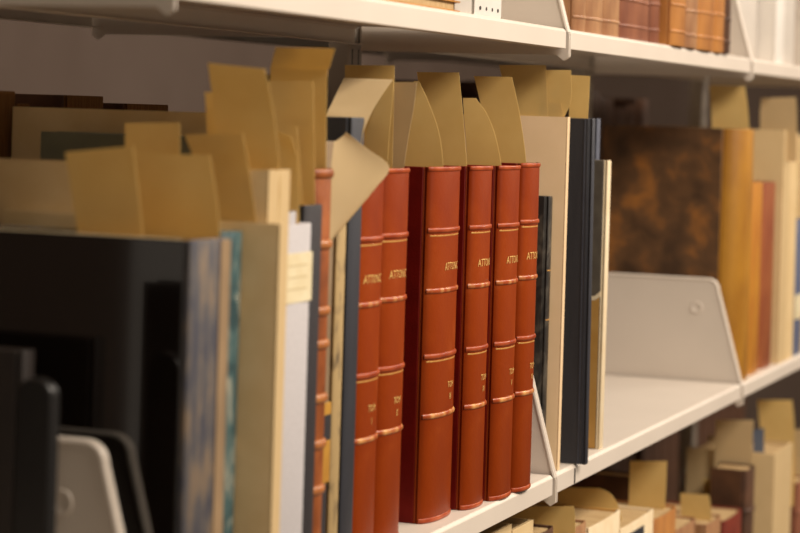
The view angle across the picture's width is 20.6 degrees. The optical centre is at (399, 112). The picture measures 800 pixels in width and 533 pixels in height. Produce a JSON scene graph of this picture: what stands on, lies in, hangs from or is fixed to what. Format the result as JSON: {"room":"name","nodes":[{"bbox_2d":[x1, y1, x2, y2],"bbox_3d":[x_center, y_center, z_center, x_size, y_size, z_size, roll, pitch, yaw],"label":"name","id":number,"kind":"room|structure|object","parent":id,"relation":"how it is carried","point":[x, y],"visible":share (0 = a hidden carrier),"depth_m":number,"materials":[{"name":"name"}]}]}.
{"room":"library stacks","nodes":[
{"label":"library stacks","id":0,"kind":"room"},
{"bbox_2d":[0,19,501,111],"bbox_3d":[-1.029,0.052,3.613,0.050,2.900,9.000,2,0,21],"label":"wall","id":1,"kind":"structure","parent":0,"point":[36,58],"depth_m":4.70,"materials":[{"name":"paint"}]},
{"bbox_2d":[593,75,799,429],"bbox_3d":[1.977,0.142,7.302,4.600,2.900,0.050,2,0,21],"label":"wall","id":2,"kind":"structure","parent":0,"point":[668,98],"depth_m":7.66,"materials":[{"name":"paint"}]},
{"bbox_3d":[0.302,1.568,3.081,4.600,0.050,9.000,2,0,21],"label":"floor","id":3,"kind":"structure","parent":0,"visible":0},
{"bbox_2d":[327,27,361,112],"bbox_3d":[-0.074,0.381,2.454,0.025,2.300,0.040,2,0,21],"label":"upright","id":4,"kind":"object","parent":3,"relation":"on","point":[344,54],"visible":0.02,"depth_m":2.44,"materials":[{"name":"metal"}]},
{"bbox_2d":[98,34,523,63],"bbox_3d":[-0.072,-0.170,2.959,0.247,0.186,0.932,2,0,21],"label":"shelf","id":5,"kind":"object","parent":4,"relation":"attached to","point":[278,41],"visible":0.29,"depth_m":3.32,"materials":[{"name":"metal"}]},
{"bbox_2d":[360,0,752,80],"bbox_3d":[0.237,-0.147,2.839,0.247,0.186,0.932,2,0,21],"label":"shelf","id":6,"kind":"object","parent":4,"relation":"attached to","point":[613,55],"visible":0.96,"depth_m":3.09,"materials":[{"name":"metal"}]},
{"bbox_2d":[563,0,585,31],"bbox_3d":[0.120,-0.212,2.488,0.191,0.240,0.040,2,0,21],"label":"book","id":7,"kind":"object","parent":6,"relation":"on","point":[575,9],"visible":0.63,"depth_m":2.44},
{"bbox_2d":[585,0,602,34],"bbox_3d":[0.140,-0.216,2.541,0.191,0.250,0.074,2,0,21],"label":"book","id":8,"kind":"object","parent":6,"relation":"on","point":[593,9],"visible":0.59,"depth_m":2.49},
{"bbox_2d":[602,0,619,36],"bbox_3d":[0.167,-0.220,2.610,0.191,0.260,0.071,2,0,21],"label":"book","id":9,"kind":"object","parent":6,"relation":"on","point":[610,9],"visible":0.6,"depth_m":2.56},
{"bbox_2d":[619,0,649,41],"bbox_3d":[0.205,-0.209,2.709,0.191,0.240,0.138,2,0,21],"label":"book","id":10,"kind":"object","parent":6,"relation":"on","point":[633,14],"visible":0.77,"depth_m":2.66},
{"bbox_2d":[648,0,660,43],"bbox_3d":[0.239,-0.213,2.796,0.191,0.250,0.042,2,0,21],"label":"book","id":11,"kind":"object","parent":6,"relation":"on","point":[654,8],"visible":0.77,"depth_m":2.75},
{"bbox_2d":[659,0,686,46],"bbox_3d":[0.276,-0.217,2.844,0.191,0.260,0.072,2,0,21],"label":"book","id":12,"kind":"object","parent":6,"relation":"on","point":[672,19],"visible":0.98,"depth_m":2.78,"materials":[{"name":"brown leather"}]},
{"bbox_2d":[682,0,698,48],"bbox_3d":[0.300,-0.206,2.908,0.191,0.240,0.061,2,0,21],"label":"book","id":13,"kind":"object","parent":6,"relation":"on","point":[692,12],"visible":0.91,"depth_m":2.86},
{"bbox_2d":[694,0,714,51],"bbox_3d":[0.329,-0.210,2.982,0.191,0.250,0.094,2,0,21],"label":"book","id":14,"kind":"object","parent":6,"relation":"on","point":[705,17],"visible":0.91,"depth_m":2.93,"materials":[{"name":"brown leather"}]},
{"bbox_2d":[712,0,724,52],"bbox_3d":[0.357,-0.215,3.055,0.191,0.260,0.058,2,0,21],"label":"book","id":15,"kind":"object","parent":6,"relation":"on","point":[719,5],"visible":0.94,"depth_m":3.01,"materials":[{"name":"brown leather"}]},
{"bbox_2d":[719,0,730,53],"bbox_3d":[0.374,-0.204,3.099,0.191,0.240,0.032,2,0,21],"label":"book","id":16,"kind":"object","parent":6,"relation":"on","point":[726,47],"visible":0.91,"depth_m":3.06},
{"bbox_2d":[533,272,742,501],"bbox_3d":[0.223,0.331,2.839,0.247,0.186,0.932,2,0,21],"label":"shelf","id":17,"kind":"object","parent":4,"relation":"attached to","point":[671,363],"visible":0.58,"depth_m":3.25,"materials":[{"name":"metal"}]},
{"bbox_2d":[463,114,569,469],"bbox_3d":[0.070,0.193,2.431,0.231,0.383,0.010,2,0,21],"label":"book","id":18,"kind":"object","parent":17,"relation":"on","point":[546,138],"visible":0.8,"depth_m":2.39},
{"bbox_2d":[499,65,547,115],"bbox_3d":[0.135,-0.020,2.406,0.058,0.065,0.001,2,0,21],"label":"paper slip","id":19,"kind":"object","parent":18,"relation":"in","point":[529,81],"visible":0.84,"depth_m":2.40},
{"bbox_2d":[546,70,571,116],"bbox_3d":[0.172,-0.018,2.395,0.031,0.057,0.001,2,0,21],"label":"paper slip","id":20,"kind":"object","parent":18,"relation":"in","point":[559,85],"visible":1,"depth_m":2.39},
{"bbox_2d":[533,196,552,426],"bbox_3d":[0.067,0.236,2.419,0.200,0.297,0.012,2,0,21],"label":"book","id":21,"kind":"object","parent":17,"relation":"on","point":[540,371],"visible":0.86,"depth_m":2.38,"materials":[{"name":"black"}]},
{"bbox_2d":[560,118,594,464],"bbox_3d":[0.103,0.195,2.470,0.230,0.382,0.012,2,2,21],"label":"book","id":22,"kind":"object","parent":17,"relation":"on","point":[579,242],"visible":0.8,"depth_m":2.43,"materials":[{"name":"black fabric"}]},
{"bbox_2d":[569,75,589,118],"bbox_3d":[0.197,0.009,2.432,0.024,0.100,0.001,2,0,21],"label":"paper slip","id":23,"kind":"object","parent":22,"relation":"in","point":[579,104],"visible":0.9,"depth_m":2.43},
{"bbox_2d":[588,160,610,448],"bbox_3d":[0.146,0.220,2.588,0.200,0.334,0.015,2,0,21],"label":"book","id":24,"kind":"object","parent":17,"relation":"on","point":[602,168],"visible":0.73,"depth_m":2.55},
{"bbox_3d":[0.209,0.808,2.839,0.247,0.186,0.932,2,0,21],"label":"shelf","id":25,"kind":"object","parent":4,"relation":"attached to","visible":0},
{"bbox_2d":[530,502,619,532],"bbox_3d":[0.150,0.675,2.670,0.202,0.382,0.137,2,0,21],"label":"book","id":26,"kind":"object","parent":25,"relation":"on","point":[598,520],"visible":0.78,"depth_m":2.67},
{"bbox_2d":[575,519,585,532],"bbox_3d":[0.100,0.668,2.540,0.202,0.392,0.130,2,0,21],"label":"book","id":27,"kind":"object","parent":25,"relation":"on","point":[580,525],"visible":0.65,"depth_m":2.55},
{"bbox_2d":[511,506,574,532],"bbox_3d":[0.159,0.513,2.495,0.081,0.141,0.001,2,0,21],"label":"paper slip","id":28,"kind":"object","parent":27,"relation":"in","point":[562,518],"visible":0.62,"depth_m":2.49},
{"bbox_2d":[540,500,652,532],"bbox_3d":[0.205,0.689,2.813,0.202,0.357,0.160,2,0,21],"label":"book","id":29,"kind":"object","parent":25,"relation":"on","point":[634,519],"visible":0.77,"depth_m":2.81,"materials":[{"name":"paper"}]},
{"bbox_2d":[555,487,621,520],"bbox_3d":[0.232,0.554,2.797,0.104,0.156,0.001,2,0,21],"label":"paper slip","id":30,"kind":"object","parent":29,"relation":"in","point":[589,497],"visible":0.44,"depth_m":2.79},
{"bbox_2d":[569,470,629,500],"bbox_3d":[0.302,0.694,3.161,0.132,0.352,0.044,2,0,21],"label":"book","id":31,"kind":"object","parent":25,"relation":"on","point":[616,483],"visible":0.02,"depth_m":3.14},
{"bbox_2d":[616,500,675,532],"bbox_3d":[0.259,0.698,2.953,0.202,0.341,0.120,2,0,21],"label":"book","id":32,"kind":"object","parent":25,"relation":"on","point":[664,520],"visible":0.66,"depth_m":2.93,"materials":[{"name":"brown paper"}]},
{"bbox_2d":[629,461,666,508],"bbox_3d":[0.332,0.558,2.967,0.051,0.181,0.001,2,0,21],"label":"paper slip","id":33,"kind":"object","parent":32,"relation":"in","point":[647,479],"visible":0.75,"depth_m":2.97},
{"bbox_2d":[675,515,694,532],"bbox_3d":[0.301,0.717,3.065,0.202,0.307,0.111,2,0,21],"label":"book","id":34,"kind":"object","parent":25,"relation":"on","point":[683,524],"visible":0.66,"depth_m":3.05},
{"bbox_2d":[676,511,720,532],"bbox_3d":[0.362,0.730,3.223,0.202,0.285,0.091,2,0,21],"label":"book","id":35,"kind":"object","parent":25,"relation":"on","point":[701,526],"visible":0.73,"depth_m":3.18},
{"bbox_2d":[680,493,710,520],"bbox_3d":[0.429,0.635,3.204,0.048,0.159,0.001,2,0,21],"label":"paper slip","id":36,"kind":"object","parent":35,"relation":"in","point":[698,506],"visible":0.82,"depth_m":3.20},
{"bbox_3d":[-0.087,0.321,2.959,0.247,0.186,0.932,2,0,21],"label":"shelf","id":37,"kind":"object","parent":4,"relation":"attached to","visible":0},
{"bbox_2d":[394,80,479,102],"bbox_3d":[0.029,0.169,3.222,0.200,0.430,0.065,2,0,21],"label":"book","id":38,"kind":"object","parent":37,"relation":"on","point":[468,89],"visible":0.02,"depth_m":3.16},
{"bbox_2d":[571,56,592,117],"bbox_3d":[0.261,0.391,3.323,0.025,2.300,0.040,2,0,21],"label":"upright","id":39,"kind":"object","parent":3,"relation":"on","point":[574,71],"visible":0.02,"depth_m":3.32,"materials":[{"name":"metal"}]},
{"bbox_2d":[390,60,648,75],"bbox_3d":[0.232,-0.161,3.746,0.247,0.186,0.757,2,0,21],"label":"shelf","id":40,"kind":"object","parent":39,"relation":"attached to","point":[548,67],"visible":0.08,"depth_m":4.07,"materials":[{"name":"metal"}]},
{"bbox_2d":[592,0,799,86],"bbox_3d":[0.541,-0.138,3.627,0.247,0.186,0.757,2,0,21],"label":"shelf","id":41,"kind":"object","parent":39,"relation":"attached to","point":[765,73],"visible":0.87,"depth_m":3.96,"materials":[{"name":"metal"}]},
{"bbox_2d":[738,0,757,58],"bbox_3d":[0.449,-0.207,3.407,0.180,0.250,0.185,2,0,21],"label":"book","id":42,"kind":"object","parent":41,"relation":"on","point":[749,8],"visible":0.02,"depth_m":3.41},
{"bbox_2d":[756,0,784,63],"bbox_3d":[0.513,-0.205,3.522,0.200,0.250,0.065,2,0,21],"label":"book","id":43,"kind":"object","parent":41,"relation":"on","point":[770,18],"visible":0.13,"depth_m":3.46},
{"bbox_2d":[783,0,794,64],"bbox_3d":[0.541,-0.204,3.645,0.200,0.250,0.175,2,0,21],"label":"book","id":44,"kind":"object","parent":41,"relation":"on","point":[789,13],"visible":0.02,"depth_m":3.64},
{"bbox_2d":[609,272,799,403],"bbox_3d":[0.527,0.340,3.627,0.247,0.186,0.757,2,0,21],"label":"shelf","id":45,"kind":"object","parent":39,"relation":"attached to","point":[763,377],"visible":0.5,"depth_m":3.40,"materials":[{"name":"metal"}]},
{"bbox_2d":[603,125,753,379],"bbox_3d":[0.419,0.209,3.321,0.220,0.374,0.078,2,0,21],"label":"book","id":46,"kind":"object","parent":45,"relation":"on","point":[681,197],"visible":0.72,"depth_m":3.28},
{"bbox_2d":[709,85,748,128],"bbox_3d":[0.492,0.018,3.289,0.065,0.117,0.001,2,0,21],"label":"paper slip","id":47,"kind":"object","parent":46,"relation":"in","point":[729,107],"visible":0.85,"depth_m":3.29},
{"bbox_2d":[664,126,789,363],"bbox_3d":[0.509,0.211,3.573,0.231,0.373,0.053,2,0,21],"label":"book","id":48,"kind":"object","parent":45,"relation":"on","point":[770,164],"visible":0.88,"depth_m":3.51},
{"bbox_2d":[760,97,796,161],"bbox_3d":[0.608,0.027,3.533,0.061,0.106,0.001,2,0,21],"label":"paper slip","id":49,"kind":"object","parent":48,"relation":"in","point":[780,113],"visible":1,"depth_m":3.53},
{"bbox_2d":[747,181,762,374],"bbox_3d":[0.454,0.250,3.404,0.200,0.292,0.093,2,0,21],"label":"book","id":50,"kind":"object","parent":45,"relation":"on","point":[757,187],"visible":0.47,"depth_m":3.35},
{"bbox_2d":[757,181,775,368],"bbox_3d":[0.489,0.252,3.495,0.200,0.290,0.097,2,0,21],"label":"book","id":51,"kind":"object","parent":45,"relation":"on","point":[768,192],"visible":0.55,"depth_m":3.44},
{"bbox_2d":[784,133,798,360],"bbox_3d":[0.532,0.214,3.632,0.231,0.369,0.067,2,0,21],"label":"book","id":52,"kind":"object","parent":45,"relation":"on","point":[793,174],"visible":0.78,"depth_m":3.59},
{"bbox_2d":[792,218,799,355],"bbox_3d":[0.572,0.288,3.700,0.201,0.225,0.080,2,0,21],"label":"book","id":53,"kind":"object","parent":45,"relation":"on","point":[796,316],"visible":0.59,"depth_m":3.65,"materials":[{"name":"blue fabric"}]},
{"bbox_3d":[0.513,0.818,3.627,0.247,0.186,0.757,2,0,21],"label":"shelf","id":54,"kind":"object","parent":39,"relation":"attached to","visible":0},
{"bbox_2d":[665,501,740,532],"bbox_3d":[0.408,0.738,3.343,0.202,0.271,0.123,2,0,21],"label":"book","id":55,"kind":"object","parent":54,"relation":"on","point":[730,522],"visible":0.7,"depth_m":3.33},
{"bbox_2d":[710,462,754,532],"bbox_3d":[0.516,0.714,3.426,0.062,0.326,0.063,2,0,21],"label":"book","id":56,"kind":"object","parent":54,"relation":"on","point":[731,484],"visible":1,"depth_m":3.40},
{"bbox_2d":[714,420,753,466],"bbox_3d":[0.525,0.593,3.468,0.062,0.221,0.001,2,0,21],"label":"paper slip","id":57,"kind":"object","parent":56,"relation":"in","point":[733,438],"visible":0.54,"depth_m":3.47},
{"bbox_2d":[685,435,792,532],"bbox_3d":[0.546,0.708,3.560,0.141,0.340,0.150,2,0,21],"label":"book","id":58,"kind":"object","parent":54,"relation":"on","point":[773,467],"visible":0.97,"depth_m":3.50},
{"bbox_2d":[753,428,763,452],"bbox_3d":[0.573,0.584,3.524,0.020,0.159,0.001,2,0,21],"label":"paper slip","id":59,"kind":"object","parent":58,"relation":"in","point":[758,434],"visible":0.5,"depth_m":3.52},
{"bbox_2d":[683,473,799,532],"bbox_3d":[0.594,0.752,3.790,0.202,0.255,0.087,2,0,21],"label":"book","id":60,"kind":"object","parent":54,"relation":"on","point":[795,509],"visible":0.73,"depth_m":3.72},
{"bbox_3d":[0.574,0.725,3.688,0.141,0.307,0.090,2,0,21],"label":"folder","id":61,"kind":"object","parent":54,"relation":"on","visible":0},
{"bbox_2d":[757,400,794,505],"bbox_3d":[0.626,0.570,3.670,0.066,0.186,0.001,2,0,21],"label":"paper slip","id":62,"kind":"object","parent":61,"relation":"in","point":[776,417],"visible":0.54,"depth_m":3.67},
{"bbox_3d":[0.217,0.330,3.746,0.247,0.186,0.757,2,0,21],"label":"shelf","id":63,"kind":"object","parent":39,"relation":"attached to","visible":0},
{"bbox_2d":[599,98,613,159],"bbox_3d":[0.260,0.182,3.821,0.200,0.418,0.084,2,0,21],"label":"book","id":64,"kind":"object","parent":63,"relation":"on","point":[606,104],"visible":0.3,"depth_m":3.76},
{"bbox_2d":[613,104,634,125],"bbox_3d":[0.317,0.187,3.969,0.200,0.410,0.058,2,0,21],"label":"book","id":65,"kind":"object","parent":63,"relation":"on","point":[630,108],"visible":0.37,"depth_m":3.92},
{"bbox_2d":[611,98,647,125],"bbox_3d":[0.344,0.183,4.039,0.200,0.420,0.086,2,0,21],"label":"book","id":66,"kind":"object","parent":63,"relation":"on","point":[641,105],"visible":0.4,"depth_m":3.98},
{"bbox_2d":[677,76,707,502],"bbox_3d":[0.534,0.399,4.029,0.025,2.300,0.040,2,0,21],"label":"upright","id":67,"kind":"object","parent":3,"relation":"on","point":[698,97],"visible":0.02,"depth_m":4.01,"materials":[{"name":"metal"}]},
{"bbox_3d":[0.515,0.818,4.554,0.247,0.186,0.975,2,0,21],"label":"shelf","id":68,"kind":"object","parent":3,"relation":"on","visible":0},
{"bbox_2d":[660,436,668,500],"bbox_3d":[0.417,0.671,4.266,0.200,0.406,0.063,2,0,21],"label":"book","id":69,"kind":"object","parent":68,"relation":"on","point":[664,442],"visible":0.05,"depth_m":4.22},
{"bbox_2d":[667,432,676,501],"bbox_3d":[0.441,0.656,4.326,0.200,0.437,0.058,2,0,21],"label":"book","id":70,"kind":"object","parent":68,"relation":"on","point":[672,438],"visible":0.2,"depth_m":4.28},
{"bbox_2d":[700,415,709,445],"bbox_3d":[0.541,0.656,4.584,0.200,0.442,0.080,2,0,21],"label":"book","id":71,"kind":"object","parent":68,"relation":"on","point":[705,422],"visible":0.15,"depth_m":4.53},
{"bbox_3d":[-0.410,0.371,1.585,0.025,2.300,0.040,2,0,21],"label":"upright","id":72,"kind":"object","parent":3,"relation":"on","visible":0},
{"bbox_2d":[56,437,120,532],"bbox_3d":[-0.448,0.310,1.102,0.247,0.186,0.930,2,0,21],"label":"shelf","id":73,"kind":"object","parent":72,"relation":"attached to","point":[85,500],"visible":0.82,"depth_m":1.51,"materials":[{"name":"metal"}]},
{"bbox_2d":[0,347,34,532],"bbox_3d":[-0.328,0.266,1.522,0.160,0.214,0.016,2,0,21],"label":"book","id":74,"kind":"object","parent":73,"relation":"on","point":[16,364],"visible":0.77,"depth_m":1.49,"materials":[{"name":"brown fabric"}]},
{"bbox_2d":[12,377,59,532],"bbox_3d":[-0.255,0.274,1.403,0.028,0.202,0.096,2,0,21],"label":"book","id":75,"kind":"object","parent":73,"relation":"on","point":[37,398],"visible":1,"depth_m":1.44,"materials":[{"name":"black leather"}]},
{"bbox_2d":[0,8,273,38],"bbox_3d":[-0.408,-0.180,2.090,0.247,0.186,0.931,2,0,21],"label":"shelf","id":76,"kind":"object","parent":72,"relation":"attached to","point":[99,26],"visible":0.25,"depth_m":2.52,"materials":[{"name":"metal"}]},
{"bbox_2d":[0,0,569,59],"bbox_3d":[-0.098,-0.157,1.970,0.247,0.186,0.931,2,0,21],"label":"shelf","id":77,"kind":"object","parent":72,"relation":"attached to","point":[524,26],"visible":1,"depth_m":2.11,"materials":[{"name":"metal"}]},
{"bbox_2d":[387,0,459,11],"bbox_3d":[-0.073,-0.102,1.997,0.200,0.010,0.200,2,0,21],"label":"pamphlet","id":78,"kind":"object","parent":77,"relation":"on","point":[439,4],"visible":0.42,"depth_m":2.00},
{"bbox_2d":[471,0,501,17],"bbox_3d":[-0.003,-0.225,2.164,0.200,0.260,0.080,2,0,21],"label":"box","id":79,"kind":"object","parent":77,"relation":"on","point":[489,8],"visible":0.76,"depth_m":2.12,"materials":[{"name":"white"}]},
{"bbox_2d":[59,382,556,532],"bbox_3d":[-0.113,0.321,1.970,0.247,0.186,0.931,2,0,21],"label":"shelf","id":80,"kind":"object","parent":72,"relation":"attached to","point":[543,480],"visible":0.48,"depth_m":2.20,"materials":[{"name":"metal"}]},
{"bbox_2d":[11,107,206,158],"bbox_3d":[-0.213,0.188,1.908,0.291,0.378,0.008,2,0,21],"label":"book","id":81,"kind":"object","parent":80,"relation":"on","point":[28,123],"visible":0.08,"depth_m":1.93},
{"bbox_2d":[0,225,230,532],"bbox_3d":[-0.251,0.230,1.576,0.251,0.292,0.057,2,0,21],"label":"book","id":82,"kind":"object","parent":80,"relation":"on","point":[131,332],"visible":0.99,"depth_m":1.53,"materials":[{"name":"paper"}]},
{"bbox_2d":[65,146,142,236],"bbox_3d":[-0.208,0.072,1.546,0.062,0.099,0.004,2,0,21],"label":"paper slip","id":83,"kind":"object","parent":82,"relation":"in","point":[103,182],"visible":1,"depth_m":1.55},
{"bbox_2d":[135,154,219,239],"bbox_3d":[-0.159,0.078,1.569,0.071,0.098,0.003,2,0,21],"label":"paper slip","id":84,"kind":"object","parent":82,"relation":"in","point":[177,193],"visible":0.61,"depth_m":1.57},
{"bbox_2d":[2,210,283,532],"bbox_3d":[-0.197,0.227,1.631,0.231,0.300,0.008,2,0,21],"label":"book","id":85,"kind":"object","parent":80,"relation":"on","point":[262,249],"visible":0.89,"depth_m":1.59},
{"bbox_2d":[125,123,179,192],"bbox_3d":[-0.184,0.066,1.629,0.048,0.117,0.001,2,0,21],"label":"paper slip","id":86,"kind":"object","parent":85,"relation":"in","point":[145,138],"visible":0.11,"depth_m":1.63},
{"bbox_2d":[185,133,255,222],"bbox_3d":[-0.131,0.069,1.605,0.060,0.108,0.004,2,0,21],"label":"paper slip","id":87,"kind":"object","parent":85,"relation":"in","point":[227,152],"visible":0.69,"depth_m":1.60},
{"bbox_2d":[0,158,289,532],"bbox_3d":[-0.210,0.208,1.663,0.251,0.338,0.039,2,0,21],"label":"book","id":88,"kind":"object","parent":80,"relation":"on","point":[25,184],"visible":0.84,"depth_m":1.66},
{"bbox_2d":[205,92,216,133],"bbox_3d":[-0.140,0.035,1.647,0.016,0.101,0.001,2,0,21],"label":"paper slip","id":89,"kind":"object","parent":88,"relation":"in","point":[210,117],"visible":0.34,"depth_m":1.65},
{"bbox_2d":[208,63,279,222],"bbox_3d":[-0.116,0.023,1.627,0.060,0.118,0.005,2,0,21],"label":"paper slip","id":90,"kind":"object","parent":88,"relation":"in","point":[242,101],"visible":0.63,"depth_m":1.63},
{"bbox_2d":[40,131,334,532],"bbox_3d":[-0.184,0.199,1.854,0.266,0.358,0.030,2,0,21],"label":"book","id":91,"kind":"object","parent":80,"relation":"on","point":[54,145],"visible":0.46,"depth_m":1.86,"materials":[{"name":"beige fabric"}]},
{"bbox_2d":[330,132,388,240],"bbox_3d":[-0.034,0.062,1.824,0.059,0.090,0.006,2,0,-37],"label":"paper slip","id":92,"kind":"object","parent":91,"relation":"in","point":[358,171],"visible":0.94,"depth_m":1.82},
{"bbox_2d":[220,230,241,532],"bbox_3d":[-0.179,0.231,1.599,0.120,0.294,0.034,2,0,21],"label":"book","id":93,"kind":"object","parent":80,"relation":"on","point":[235,236],"visible":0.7,"depth_m":1.58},
{"bbox_2d":[279,210,312,532],"bbox_3d":[-0.184,0.225,1.724,0.221,0.304,0.061,2,0,21],"label":"book","id":94,"kind":"object","parent":80,"relation":"on","point":[299,267],"visible":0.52,"depth_m":1.69,"materials":[{"name":"paper"}]},
{"bbox_2d":[277,131,298,223],"bbox_3d":[-0.088,0.071,1.715,0.020,0.114,0.004,2,0,21],"label":"paper slip","id":95,"kind":"object","parent":94,"relation":"in","point":[288,152],"visible":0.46,"depth_m":1.72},
{"bbox_2d":[299,204,321,532],"bbox_3d":[-0.173,0.224,1.774,0.220,0.308,0.036,2,0,21],"label":"book","id":96,"kind":"object","parent":80,"relation":"on","point":[312,214],"visible":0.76,"depth_m":1.74,"materials":[{"name":"black fabric"}]},
{"bbox_2d":[277,125,302,204],"bbox_3d":[-0.087,0.070,1.735,0.026,0.119,0.001,2,0,21],"label":"paper slip","id":97,"kind":"object","parent":96,"relation":"in","point":[291,131],"visible":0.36,"depth_m":1.73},
{"bbox_2d":[268,81,314,204],"bbox_3d":[-0.087,0.045,1.748,0.044,0.141,0.001,2,0,21],"label":"paper slip","id":98,"kind":"object","parent":96,"relation":"in","point":[292,101],"visible":0.52,"depth_m":1.75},
{"bbox_2d":[312,168,333,532],"bbox_3d":[-0.155,0.210,1.806,0.202,0.336,0.039,2,0,21],"label":"book","id":99,"kind":"object","parent":80,"relation":"on","point":[323,177],"visible":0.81,"depth_m":1.77,"materials":[{"name":"red leather"}]},
{"bbox_2d":[270,47,334,168],"bbox_3d":[-0.080,0.020,1.770,0.061,0.144,0.013,2,0,21],"label":"paper slip","id":100,"kind":"object","parent":99,"relation":"in","point":[288,63],"visible":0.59,"depth_m":1.77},
{"bbox_2d":[325,224,345,532],"bbox_3d":[-0.153,0.214,1.869,0.220,0.328,0.020,2,0,21],"label":"book","id":101,"kind":"object","parent":80,"relation":"on","point":[339,243],"visible":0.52,"depth_m":1.82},
{"bbox_2d":[326,117,363,532],"bbox_3d":[-0.142,0.190,1.902,0.220,0.378,0.028,2,0,21],"label":"book","id":102,"kind":"object","parent":80,"relation":"on","point":[337,127],"visible":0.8,"depth_m":1.86,"materials":[{"name":"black fabric"}]},
{"bbox_2d":[327,78,392,143],"bbox_3d":[-0.041,0.006,1.910,0.050,0.073,0.076,2,0,21],"label":"paper slip","id":103,"kind":"object","parent":102,"relation":"in","point":[355,97],"visible":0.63,"depth_m":1.91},
{"bbox_2d":[352,179,383,532],"bbox_3d":[-0.133,0.213,1.947,0.236,0.332,0.058,2,0,21],"label":"book","id":104,"kind":"object","parent":80,"relation":"on","point":[366,435],"visible":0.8,"depth_m":1.90,"materials":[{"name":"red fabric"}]},
{"bbox_2d":[373,167,409,532],"bbox_3d":[-0.111,0.213,2.003,0.236,0.333,0.062,2,0,21],"label":"book","id":105,"kind":"object","parent":80,"relation":"on","point":[391,364],"visible":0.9,"depth_m":1.95,"materials":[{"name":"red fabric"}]},
{"bbox_2d":[345,65,394,167],"bbox_3d":[-0.029,0.029,1.990,0.049,0.144,0.001,2,0,21],"label":"paper slip","id":106,"kind":"object","parent":105,"relation":"in","point":[351,71],"visible":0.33,"depth_m":1.99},
{"bbox_2d":[364,80,393,163],"bbox_3d":[-0.020,0.034,1.974,0.026,0.127,0.005,2,0,21],"label":"paper slip","id":107,"kind":"object","parent":105,"relation":"in","point":[378,133],"visible":0.54,"depth_m":1.97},
{"bbox_2d":[392,82,416,167],"bbox_3d":[-0.001,0.037,1.986,0.031,0.130,0.001,2,0,21],"label":"paper slip","id":108,"kind":"object","parent":105,"relation":"in","point":[404,92],"visible":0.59,"depth_m":1.99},
{"bbox_2d":[399,166,460,523],"bbox_3d":[-0.063,0.214,2.124,0.236,0.333,0.080,2,0,21],"label":"book","id":109,"kind":"object","parent":80,"relation":"on","point":[433,227],"visible":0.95,"depth_m":2.06,"materials":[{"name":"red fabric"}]},
{"bbox_2d":[404,81,442,166],"bbox_3d":[0.025,0.036,2.095,0.041,0.132,0.005,2,0,21],"label":"paper slip","id":110,"kind":"object","parent":109,"relation":"in","point":[424,148],"visible":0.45,"depth_m":2.10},
{"bbox_2d":[443,165,492,509],"bbox_3d":[-0.028,0.215,2.191,0.236,0.333,0.057,2,0,21],"label":"book","id":111,"kind":"object","parent":80,"relation":"on","point":[471,345],"visible":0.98,"depth_m":2.13,"materials":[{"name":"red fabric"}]},
{"bbox_2d":[417,72,466,165],"bbox_3d":[0.042,0.033,2.167,0.058,0.146,0.001,2,0,21],"label":"paper slip","id":112,"kind":"object","parent":111,"relation":"in","point":[442,90],"visible":0.46,"depth_m":2.17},
{"bbox_2d":[482,165,520,500],"bbox_3d":[0.003,0.216,2.247,0.236,0.333,0.059,2,0,21],"label":"book","id":113,"kind":"object","parent":80,"relation":"on","point":[501,340],"visible":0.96,"depth_m":2.19,"materials":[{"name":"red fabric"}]},
{"bbox_2d":[463,98,500,165],"bbox_3d":[0.083,0.045,2.221,0.047,0.118,0.005,2,0,21],"label":"paper slip","id":114,"kind":"object","parent":113,"relation":"in","point":[481,142],"visible":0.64,"depth_m":2.22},
{"bbox_2d":[501,162,540,492],"bbox_3d":[0.026,0.216,2.298,0.236,0.335,0.052,2,0,21],"label":"book","id":115,"kind":"object","parent":80,"relation":"on","point":[523,389],"visible":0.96,"depth_m":2.24,"materials":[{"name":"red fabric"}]},
{"bbox_2d":[474,76,525,162],"bbox_3d":[0.103,0.034,2.270,0.060,0.142,0.004,2,0,21],"label":"paper slip","id":116,"kind":"object","parent":115,"relation":"in","point":[497,95],"visible":0.53,"depth_m":2.27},
{"bbox_3d":[-0.127,0.798,1.970,0.247,0.186,0.931,2,0,21],"label":"shelf","id":117,"kind":"object","parent":72,"relation":"attached to","visible":0},
{"bbox_2d":[480,522,511,532],"bbox_3d":[0.001,0.643,2.284,0.201,0.437,0.085,2,0,21],"label":"book","id":118,"kind":"object","parent":117,"relation":"on","point":[499,527],"visible":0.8,"depth_m":2.28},
{"bbox_2d":[500,517,532,532],"bbox_3d":[0.030,0.647,2.360,0.201,0.429,0.072,2,0,21],"label":"book","id":119,"kind":"object","parent":117,"relation":"on","point":[519,525],"visible":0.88,"depth_m":2.35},
{"bbox_3d":[-0.422,0.311,2.090,0.247,0.186,0.931,2,0,21],"label":"shelf","id":120,"kind":"object","parent":72,"relation":"attached to","visible":0},
{"bbox_2d":[0,91,14,157],"bbox_3d":[-0.437,0.174,1.975,0.170,0.391,0.052,2,0,21],"label":"book","id":121,"kind":"object","parent":120,"relation":"on","point":[7,98],"visible":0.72,"depth_m":1.95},
{"bbox_2d":[15,94,102,108],"bbox_3d":[-0.382,0.177,2.119,0.170,0.390,0.069,2,0,21],"label":"book","id":122,"kind":"object","parent":120,"relation":"on","point":[34,100],"visible":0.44,"depth_m":2.07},
{"bbox_2d":[103,103,167,110],"bbox_3d":[-0.336,0.181,2.238,0.170,0.384,0.088,2,0,21],"label":"book","id":123,"kind":"object","parent":120,"relation":"on","point":[112,106],"visible":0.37,"depth_m":2.18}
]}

